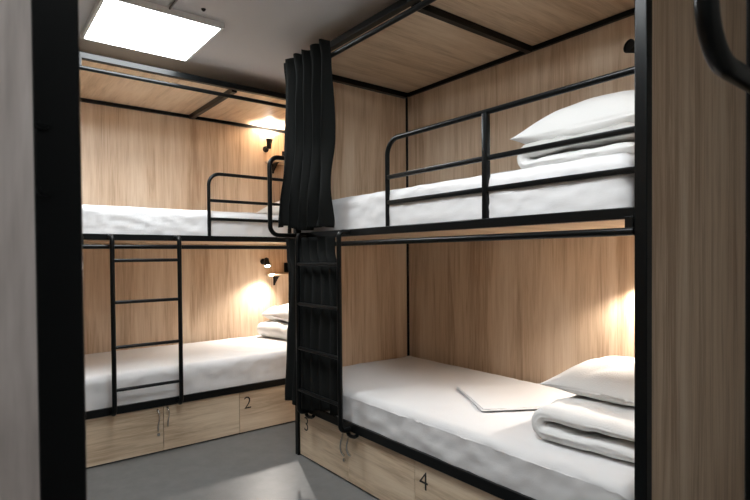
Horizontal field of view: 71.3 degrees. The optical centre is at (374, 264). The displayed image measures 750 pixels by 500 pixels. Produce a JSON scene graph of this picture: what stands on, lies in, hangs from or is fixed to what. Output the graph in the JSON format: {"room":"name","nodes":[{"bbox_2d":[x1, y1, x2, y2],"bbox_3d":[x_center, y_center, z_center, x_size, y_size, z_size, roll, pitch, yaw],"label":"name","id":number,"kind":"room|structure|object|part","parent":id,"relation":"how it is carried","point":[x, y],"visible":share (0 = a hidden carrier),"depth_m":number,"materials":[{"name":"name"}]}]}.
{"room":"dormitory","nodes":[
{"label":"dormitory","id":0,"kind":"room"},
{"bbox_2d":[86,421,379,499],"bbox_3d":[-0.126,1.205,1.372,3.685,0.100,6.430,-1,1,-38],"label":"floor","id":1,"kind":"structure","parent":0,"point":[260,464],"depth_m":2.83,"materials":[{"name":"grey concrete"}]},
{"bbox_2d":[0,0,86,499],"bbox_3d":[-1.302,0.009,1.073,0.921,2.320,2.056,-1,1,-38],"label":"door frame","id":2,"kind":"structure","parent":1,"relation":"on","point":[43,412],"depth_m":0.53,"materials":[{"name":"black"}]},
{"bbox_3d":[-0.676,0.040,0.273,0.841,2.263,0.014,-1,1,-38],"label":"panel","id":3,"kind":"part","parent":2,"relation":"part of","materials":[{"name":"grey wood"}]},
{"bbox_3d":[-0.334,0.029,0.552,0.042,2.281,0.034,-1,1,-38],"label":"post","id":4,"kind":"part","parent":2,"relation":"part of","materials":[{"name":"black"}]},
{"bbox_2d":[86,393,238,468],"bbox_3d":[-1.512,0.992,3.483,0.947,0.279,0.829,-1,1,-38],"label":"storage cabinet","id":5,"kind":"object","parent":1,"relation":"on","point":[109,439],"visible":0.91,"depth_m":3.15,"materials":[{"name":"brown wood"}]},
{"bbox_3d":[-1.470,0.995,3.035,0.460,0.270,0.015,-1,1,-38],"label":"door","id":6,"kind":"part","parent":5,"relation":"part of","materials":[{"name":"brown wood"}]},
{"bbox_3d":[-1.302,0.937,3.141,0.018,0.136,0.033,-1,1,-38],"label":"handle","id":7,"kind":"part","parent":5,"relation":"part of","materials":[{"name":"silver metal"}]},
{"bbox_3d":[-1.257,0.926,3.176,0.018,0.128,0.032,-1,1,-38],"label":"handle","id":8,"kind":"part","parent":5,"relation":"part of","materials":[{"name":"silver metal"}]},
{"bbox_3d":[-1.096,0.987,3.329,0.484,0.270,0.015,-1,1,-38],"label":"door","id":9,"kind":"part","parent":5,"relation":"part of","materials":[{"name":"brown wood"}]},
{"bbox_2d":[80,51,291,419],"bbox_3d":[-1.143,-0.037,3.814,2.052,2.320,0.962,-1,1,-38],"label":"bunk bed","id":10,"kind":"object","parent":1,"relation":"on","point":[152,137],"visible":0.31,"depth_m":3.95,"materials":[{"name":"black"}]},
{"bbox_2d":[107,234,183,416],"bbox_3d":[-1.334,0.338,3.055,0.392,1.030,0.080,-1,1,-38],"label":"ladder","id":11,"kind":"object","parent":10,"relation":"attached to","point":[178,259],"visible":1,"depth_m":3.00,"materials":[{"name":"black metal"}]},
{"bbox_3d":[-1.479,0.341,2.941,0.024,1.030,0.080,-1,1,-38],"label":"rail","id":12,"kind":"part","parent":11,"relation":"part of","materials":[{"name":"black metal"}]},
{"bbox_3d":[-1.189,0.335,3.168,0.024,1.030,0.080,-1,1,-38],"label":"rail","id":13,"kind":"part","parent":11,"relation":"part of","materials":[{"name":"black metal"}]},
{"bbox_3d":[-1.167,-1.187,3.822,2.044,0.015,0.868,-1,1,-38],"label":"roof panel","id":14,"kind":"part","parent":10,"relation":"part of","materials":[{"name":"brown wood"}]},
{"bbox_3d":[-0.870,-1.091,3.423,2.000,0.025,0.025,-1,1,-38],"label":"curtain rod","id":15,"kind":"part","parent":10,"relation":"part of","materials":[{"name":"black metal"}]},
{"bbox_3d":[-1.435,-0.050,4.186,2.020,2.300,0.016,-1,1,-38],"label":"panel","id":16,"kind":"part","parent":10,"relation":"part of","materials":[{"name":"brown wood"}]},
{"bbox_3d":[-0.880,-0.117,3.461,2.000,0.025,0.025,-1,1,-38],"label":"curtain rod","id":17,"kind":"part","parent":10,"relation":"part of","materials":[{"name":"black metal"}]},
{"bbox_3d":[-0.882,-0.172,3.481,1.976,0.035,0.036,-1,1,-38],"label":"rail","id":18,"kind":"part","parent":10,"relation":"part of","materials":[{"name":"black metal"}]},
{"bbox_3d":[-0.874,0.823,3.497,1.976,0.045,0.036,-1,1,-38],"label":"rail","id":19,"kind":"part","parent":10,"relation":"part of","materials":[{"name":"black metal"}]},
{"bbox_2d":[85,335,286,410],"bbox_3d":[-1.142,0.712,3.831,1.950,0.214,0.879,-1,1,-38],"label":"mattress","id":20,"kind":"object","parent":10,"relation":"on","point":[230,362],"visible":0.62,"depth_m":3.38,"materials":[{"name":"white fabric"}]},
{"bbox_2d":[257,320,287,339],"bbox_3d":[-0.628,0.531,4.324,0.634,0.134,0.432,0,1,40],"label":"duvet","id":21,"kind":"object","parent":20,"relation":"on","point":[269,328],"visible":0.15,"depth_m":4.24,"materials":[{"name":"white fabric"}]},
{"bbox_2d":[262,304,288,321],"bbox_3d":[-0.607,0.404,4.374,0.588,0.172,0.424,0,1,43],"label":"pillow","id":22,"kind":"object","parent":21,"relation":"on","point":[276,313],"visible":0.23,"depth_m":4.32,"materials":[{"name":"white fabric"}]},
{"bbox_2d":[82,205,292,236],"bbox_3d":[-1.149,-0.271,3.815,1.950,0.181,0.879,-1,1,-38],"label":"mattress","id":23,"kind":"object","parent":10,"relation":"on","point":[96,219],"visible":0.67,"depth_m":3.18,"materials":[{"name":"white fabric"}]},
{"bbox_2d":[256,201,279,213],"bbox_3d":[-0.647,-0.452,4.271,0.426,0.160,0.621,-1,1,-41],"label":"pillow","id":24,"kind":"object","parent":23,"relation":"on","point":[275,209],"visible":0.08,"depth_m":4.19,"materials":[{"name":"white fabric"}]},
{"bbox_3d":[-0.584,-0.398,3.705,1.231,0.414,0.021,-1,1,-38],"label":"guard rail","id":25,"kind":"part","parent":10,"relation":"part of","materials":[{"name":"black metal"}]},
{"bbox_2d":[260,258,270,267],"bbox_3d":[-0.938,-0.018,4.486,0.061,0.091,0.125,-1,1,-38],"label":"reading lamp","id":26,"kind":"object","parent":10,"relation":"attached to","point":[265,262],"visible":1,"depth_m":4.47,"materials":[{"name":"black plastic"}]},
{"bbox_2d":[263,139,272,151],"bbox_3d":[-0.919,-1.030,4.505,0.060,0.102,0.102,-1,1,-38],"label":"reading lamp","id":27,"kind":"object","parent":10,"relation":"attached to","point":[269,141],"visible":1,"depth_m":4.48,"materials":[{"name":"black plastic"}]},
{"bbox_2d":[265,160,283,173],"bbox_3d":[-0.786,-0.854,4.594,0.330,0.100,0.130,-1,1,-38],"label":"wall shelf","id":28,"kind":"object","parent":10,"relation":"attached to","point":[279,162],"visible":0.41,"depth_m":4.54,"materials":[{"name":"brown wood"}]},
{"bbox_2d":[266,273,287,284],"bbox_3d":[-0.778,0.128,4.610,0.330,0.100,0.130,-1,1,-38],"label":"wall shelf","id":29,"kind":"object","parent":10,"relation":"attached to","point":[275,276],"visible":0.49,"depth_m":4.54,"materials":[{"name":"brown wood"}]},
{"bbox_2d":[284,263,287,271],"bbox_3d":[-0.771,0.022,4.678,0.084,0.084,0.030,-1,1,-38],"label":"power socket","id":30,"kind":"object","parent":10,"relation":"attached to","point":[285,264],"visible":0.38,"depth_m":4.66,"materials":[{"name":"black plastic"}]},
{"bbox_2d":[239,385,294,433],"bbox_3d":[-0.735,0.976,4.093,1.023,0.279,0.829,-1,1,-38],"label":"storage cabinet","id":31,"kind":"object","parent":1,"relation":"on","point":[266,407],"visible":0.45,"depth_m":3.58,"materials":[{"name":"brown wood"}]},
{"bbox_2d":[300,413,414,499],"bbox_3d":[0.169,0.988,2.946,0.829,0.279,1.004,-1,1,-38],"label":"storage cabinet","id":32,"kind":"object","parent":1,"relation":"on","point":[382,472],"visible":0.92,"depth_m":2.63,"materials":[{"name":"brown wood"}]},
{"bbox_3d":[-0.286,0.988,2.914,0.015,0.270,0.493,-1,1,-38],"label":"door","id":33,"kind":"part","parent":32,"relation":"part of","materials":[{"name":"brown wood"}]},
{"bbox_3d":[-0.170,0.935,2.731,0.033,0.136,0.018,-1,1,-38],"label":"handle","id":34,"kind":"part","parent":32,"relation":"part of","materials":[{"name":"silver metal"}]},
{"bbox_3d":[-0.135,0.925,2.686,0.032,0.128,0.018,-1,1,-38],"label":"handle","id":35,"kind":"part","parent":32,"relation":"part of","materials":[{"name":"silver metal"}]},
{"bbox_3d":[0.025,0.991,2.518,0.015,0.270,0.508,-1,1,-38],"label":"door","id":36,"kind":"part","parent":32,"relation":"part of","materials":[{"name":"brown wood"}]},
{"bbox_2d":[415,461,502,499],"bbox_3d":[0.779,0.996,2.169,0.829,0.279,0.966,-1,1,-38],"label":"storage cabinet","id":37,"kind":"object","parent":1,"relation":"on","point":[430,483],"visible":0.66,"depth_m":2.19,"materials":[{"name":"brown wood"}]},
{"bbox_2d":[267,0,745,499],"bbox_3d":[0.440,-0.028,2.535,1.091,2.320,2.052,-1,1,-38],"label":"bunk bed","id":38,"kind":"object","parent":1,"relation":"on","point":[658,282],"visible":0.79,"depth_m":2.46,"materials":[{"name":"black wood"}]},
{"bbox_3d":[-0.541,-0.396,3.038,0.180,0.475,0.025,-1,1,-38],"label":"grab handle","id":39,"kind":"part","parent":38,"relation":"part of","materials":[{"name":"black metal"}]},
{"bbox_3d":[-0.460,-0.011,3.104,0.036,2.281,0.034,-1,1,-38],"label":"post","id":40,"kind":"part","parent":38,"relation":"part of","materials":[{"name":"black metal"}]},
{"bbox_2d":[278,39,335,229],"bbox_3d":[-0.401,-0.674,2.857,0.075,0.970,0.546,-1,1,-41],"label":"curtain","id":41,"kind":"object","parent":38,"relation":"hanging from","point":[310,123],"visible":1,"depth_m":2.79,"materials":[{"name":"black fabric"}]},
{"bbox_2d":[285,236,337,415],"bbox_3d":[-0.366,0.336,2.914,0.036,0.980,0.607,-1,1,-38],"label":"curtain","id":42,"kind":"object","parent":38,"relation":"hanging from","point":[318,284],"visible":0.86,"depth_m":2.87,"materials":[{"name":"black fabric"}]},
{"bbox_2d":[295,229,358,438],"bbox_3d":[-0.268,0.347,2.776,0.074,1.056,0.509,-1,1,-38],"label":"ladder","id":43,"kind":"object","parent":38,"relation":"attached to","point":[340,233],"visible":0.98,"depth_m":2.70,"materials":[{"name":"black metal"}]},
{"bbox_3d":[-0.413,0.332,2.960,0.074,1.030,0.024,-1,1,-38],"label":"rail","id":44,"kind":"part","parent":43,"relation":"part of","materials":[{"name":"black metal"}]},
{"bbox_3d":[-0.158,0.335,2.634,0.074,1.030,0.024,-1,1,-38],"label":"rail","id":45,"kind":"part","parent":43,"relation":"part of","materials":[{"name":"black metal"}]},
{"bbox_3d":[-0.115,-0.022,3.397,0.869,2.248,0.012,-1,1,-38],"label":"panel","id":46,"kind":"part","parent":38,"relation":"part of","materials":[{"name":"brown wood"}]},
{"bbox_3d":[0.108,-1.080,2.277,0.025,0.025,2.000,-1,1,-38],"label":"curtain rod","id":47,"kind":"part","parent":38,"relation":"part of","materials":[{"name":"black metal"}]},
{"bbox_3d":[0.229,-0.025,3.651,0.014,2.281,0.012,-1,1,-38],"label":"post","id":48,"kind":"part","parent":38,"relation":"part of","materials":[{"name":"black metal"}]},
{"bbox_3d":[0.167,0.834,2.327,0.036,0.045,1.976,-1,1,-38],"label":"rail","id":49,"kind":"part","parent":38,"relation":"part of","materials":[{"name":"black metal"}]},
{"bbox_3d":[0.159,-0.161,2.311,0.036,0.035,1.976,-1,1,-38],"label":"rail","id":50,"kind":"part","parent":38,"relation":"part of","materials":[{"name":"black metal"}]},
{"bbox_2d":[301,152,634,232],"bbox_3d":[0.493,-0.269,2.576,0.879,0.192,1.950,-1,1,-38],"label":"mattress","id":51,"kind":"object","parent":38,"relation":"on","point":[616,191],"visible":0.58,"depth_m":1.90,"materials":[{"name":"white fabric"}]},
{"bbox_2d":[517,122,634,168],"bbox_3d":[0.917,-0.413,2.010,0.628,0.127,0.505,-1,1,-38],"label":"duvet","id":52,"kind":"object","parent":51,"relation":"on","point":[624,143],"visible":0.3,"depth_m":1.82,"materials":[{"name":"white fabric"}]},
{"bbox_2d":[510,90,634,143],"bbox_3d":[0.930,-0.548,2.050,0.501,0.219,0.602,-1,1,-38],"label":"pillow","id":53,"kind":"object","parent":52,"relation":"on","point":[607,110],"visible":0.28,"depth_m":1.92,"materials":[{"name":"white fabric"}]},
{"bbox_2d":[326,356,633,499],"bbox_3d":[0.501,0.728,2.592,0.878,0.197,1.950,-1,1,-38],"label":"mattress","id":54,"kind":"object","parent":38,"relation":"on","point":[414,402],"visible":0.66,"depth_m":2.18,"materials":[{"name":"white fabric"}]},
{"bbox_2d":[457,383,563,410],"bbox_3d":[0.660,0.624,2.488,0.446,0.012,0.414,-1,1,-6],"label":"folded towel","id":55,"kind":"object","parent":54,"relation":"on","point":[510,396],"visible":0.8,"depth_m":2.46,"materials":[{"name":"white fabric"}]},
{"bbox_2d":[531,395,633,462],"bbox_3d":[0.933,0.577,1.967,0.593,0.134,0.465,-1,1,-38],"label":"duvet","id":56,"kind":"object","parent":54,"relation":"on","point":[579,422],"visible":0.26,"depth_m":1.83,"materials":[{"name":"white fabric"}]},
{"bbox_2d":[539,356,633,405],"bbox_3d":[1.028,0.460,2.080,0.560,0.158,0.530,-1,1,-38],"label":"pillow","id":57,"kind":"object","parent":56,"relation":"on","point":[610,379],"visible":0.52,"depth_m":1.99,"materials":[{"name":"white fabric"}]},
{"bbox_3d":[0.509,-1.180,2.573,0.868,0.015,2.044,-1,1,-38],"label":"roof panel","id":58,"kind":"part","parent":38,"relation":"part of","materials":[{"name":"brown wood"}]},
{"bbox_3d":[0.139,-0.106,2.311,0.025,0.025,2.000,-1,1,-38],"label":"curtain rod","id":59,"kind":"part","parent":38,"relation":"part of","materials":[{"name":"black metal"}]},
{"bbox_3d":[0.408,-0.378,1.978,0.021,0.414,1.156,-1,1,-38],"label":"guard rail","id":60,"kind":"part","parent":38,"relation":"part of","materials":[{"name":"black metal"}]},
{"bbox_3d":[0.863,-0.047,2.867,0.016,2.300,2.020,-1,1,-38],"label":"panel","id":61,"kind":"part","parent":38,"relation":"part of","materials":[{"name":"brown wood"}]},
{"bbox_2d":[623,39,634,52],"bbox_3d":[1.173,-0.957,2.329,0.139,0.074,0.059,-1,1,-28],"label":"reading lamp","id":62,"kind":"object","parent":38,"relation":"attached to","point":[629,46],"visible":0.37,"depth_m":2.30,"materials":[{"name":"black plastic"}]},
{"bbox_3d":[1.122,-0.963,2.301,0.006,0.042,0.042,-1,1,-20],"label":"bulb","id":63,"kind":"part","parent":62,"relation":"part of","materials":[{"name":"black plastic"}]},
{"bbox_3d":[0.781,0.005,1.522,0.036,2.281,0.036,-1,1,-38],"label":"post","id":64,"kind":"part","parent":38,"relation":"part of","materials":[{"name":"black"}]},
{"bbox_3d":[1.123,-0.024,1.783,0.825,2.315,0.012,-1,1,-38],"label":"panel","id":65,"kind":"part","parent":38,"relation":"part of","materials":[{"name":"brown wood"}]},
{"bbox_2d":[694,0,749,499],"bbox_3d":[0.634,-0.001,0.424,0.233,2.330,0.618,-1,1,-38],"label":"bunk bed","id":66,"kind":"object","parent":1,"relation":"on","point":[716,51],"visible":1,"depth_m":0.63,"materials":[{"name":"black"}]},
{"bbox_3d":[0.440,-0.462,0.637,0.207,0.477,0.024,-1,1,-38],"label":"grab handle","id":67,"kind":"part","parent":66,"relation":"part of","materials":[{"name":"black metal"}]},
{"bbox_3d":[0.532,-0.005,0.714,0.036,2.330,0.036,-1,1,-38],"label":"post","id":68,"kind":"part","parent":66,"relation":"part of","materials":[{"name":"black"}]},
{"bbox_2d":[79,0,397,93],"bbox_3d":[-0.146,-1.284,1.332,3.685,0.100,6.430,-1,1,-38],"label":"ceiling","id":69,"kind":"structure","parent":0,"point":[256,39],"depth_m":2.85,"materials":[{"name":"white paint"}]},
{"bbox_2d":[81,0,223,61],"bbox_3d":[-1.181,-1.234,2.757,0.565,0.030,0.580,-1,1,-38],"label":"recessed light","id":70,"kind":"object","parent":69,"relation":"in","point":[136,25],"visible":1,"depth_m":2.70,"materials":[{"name":"white plastic"}]}
]}

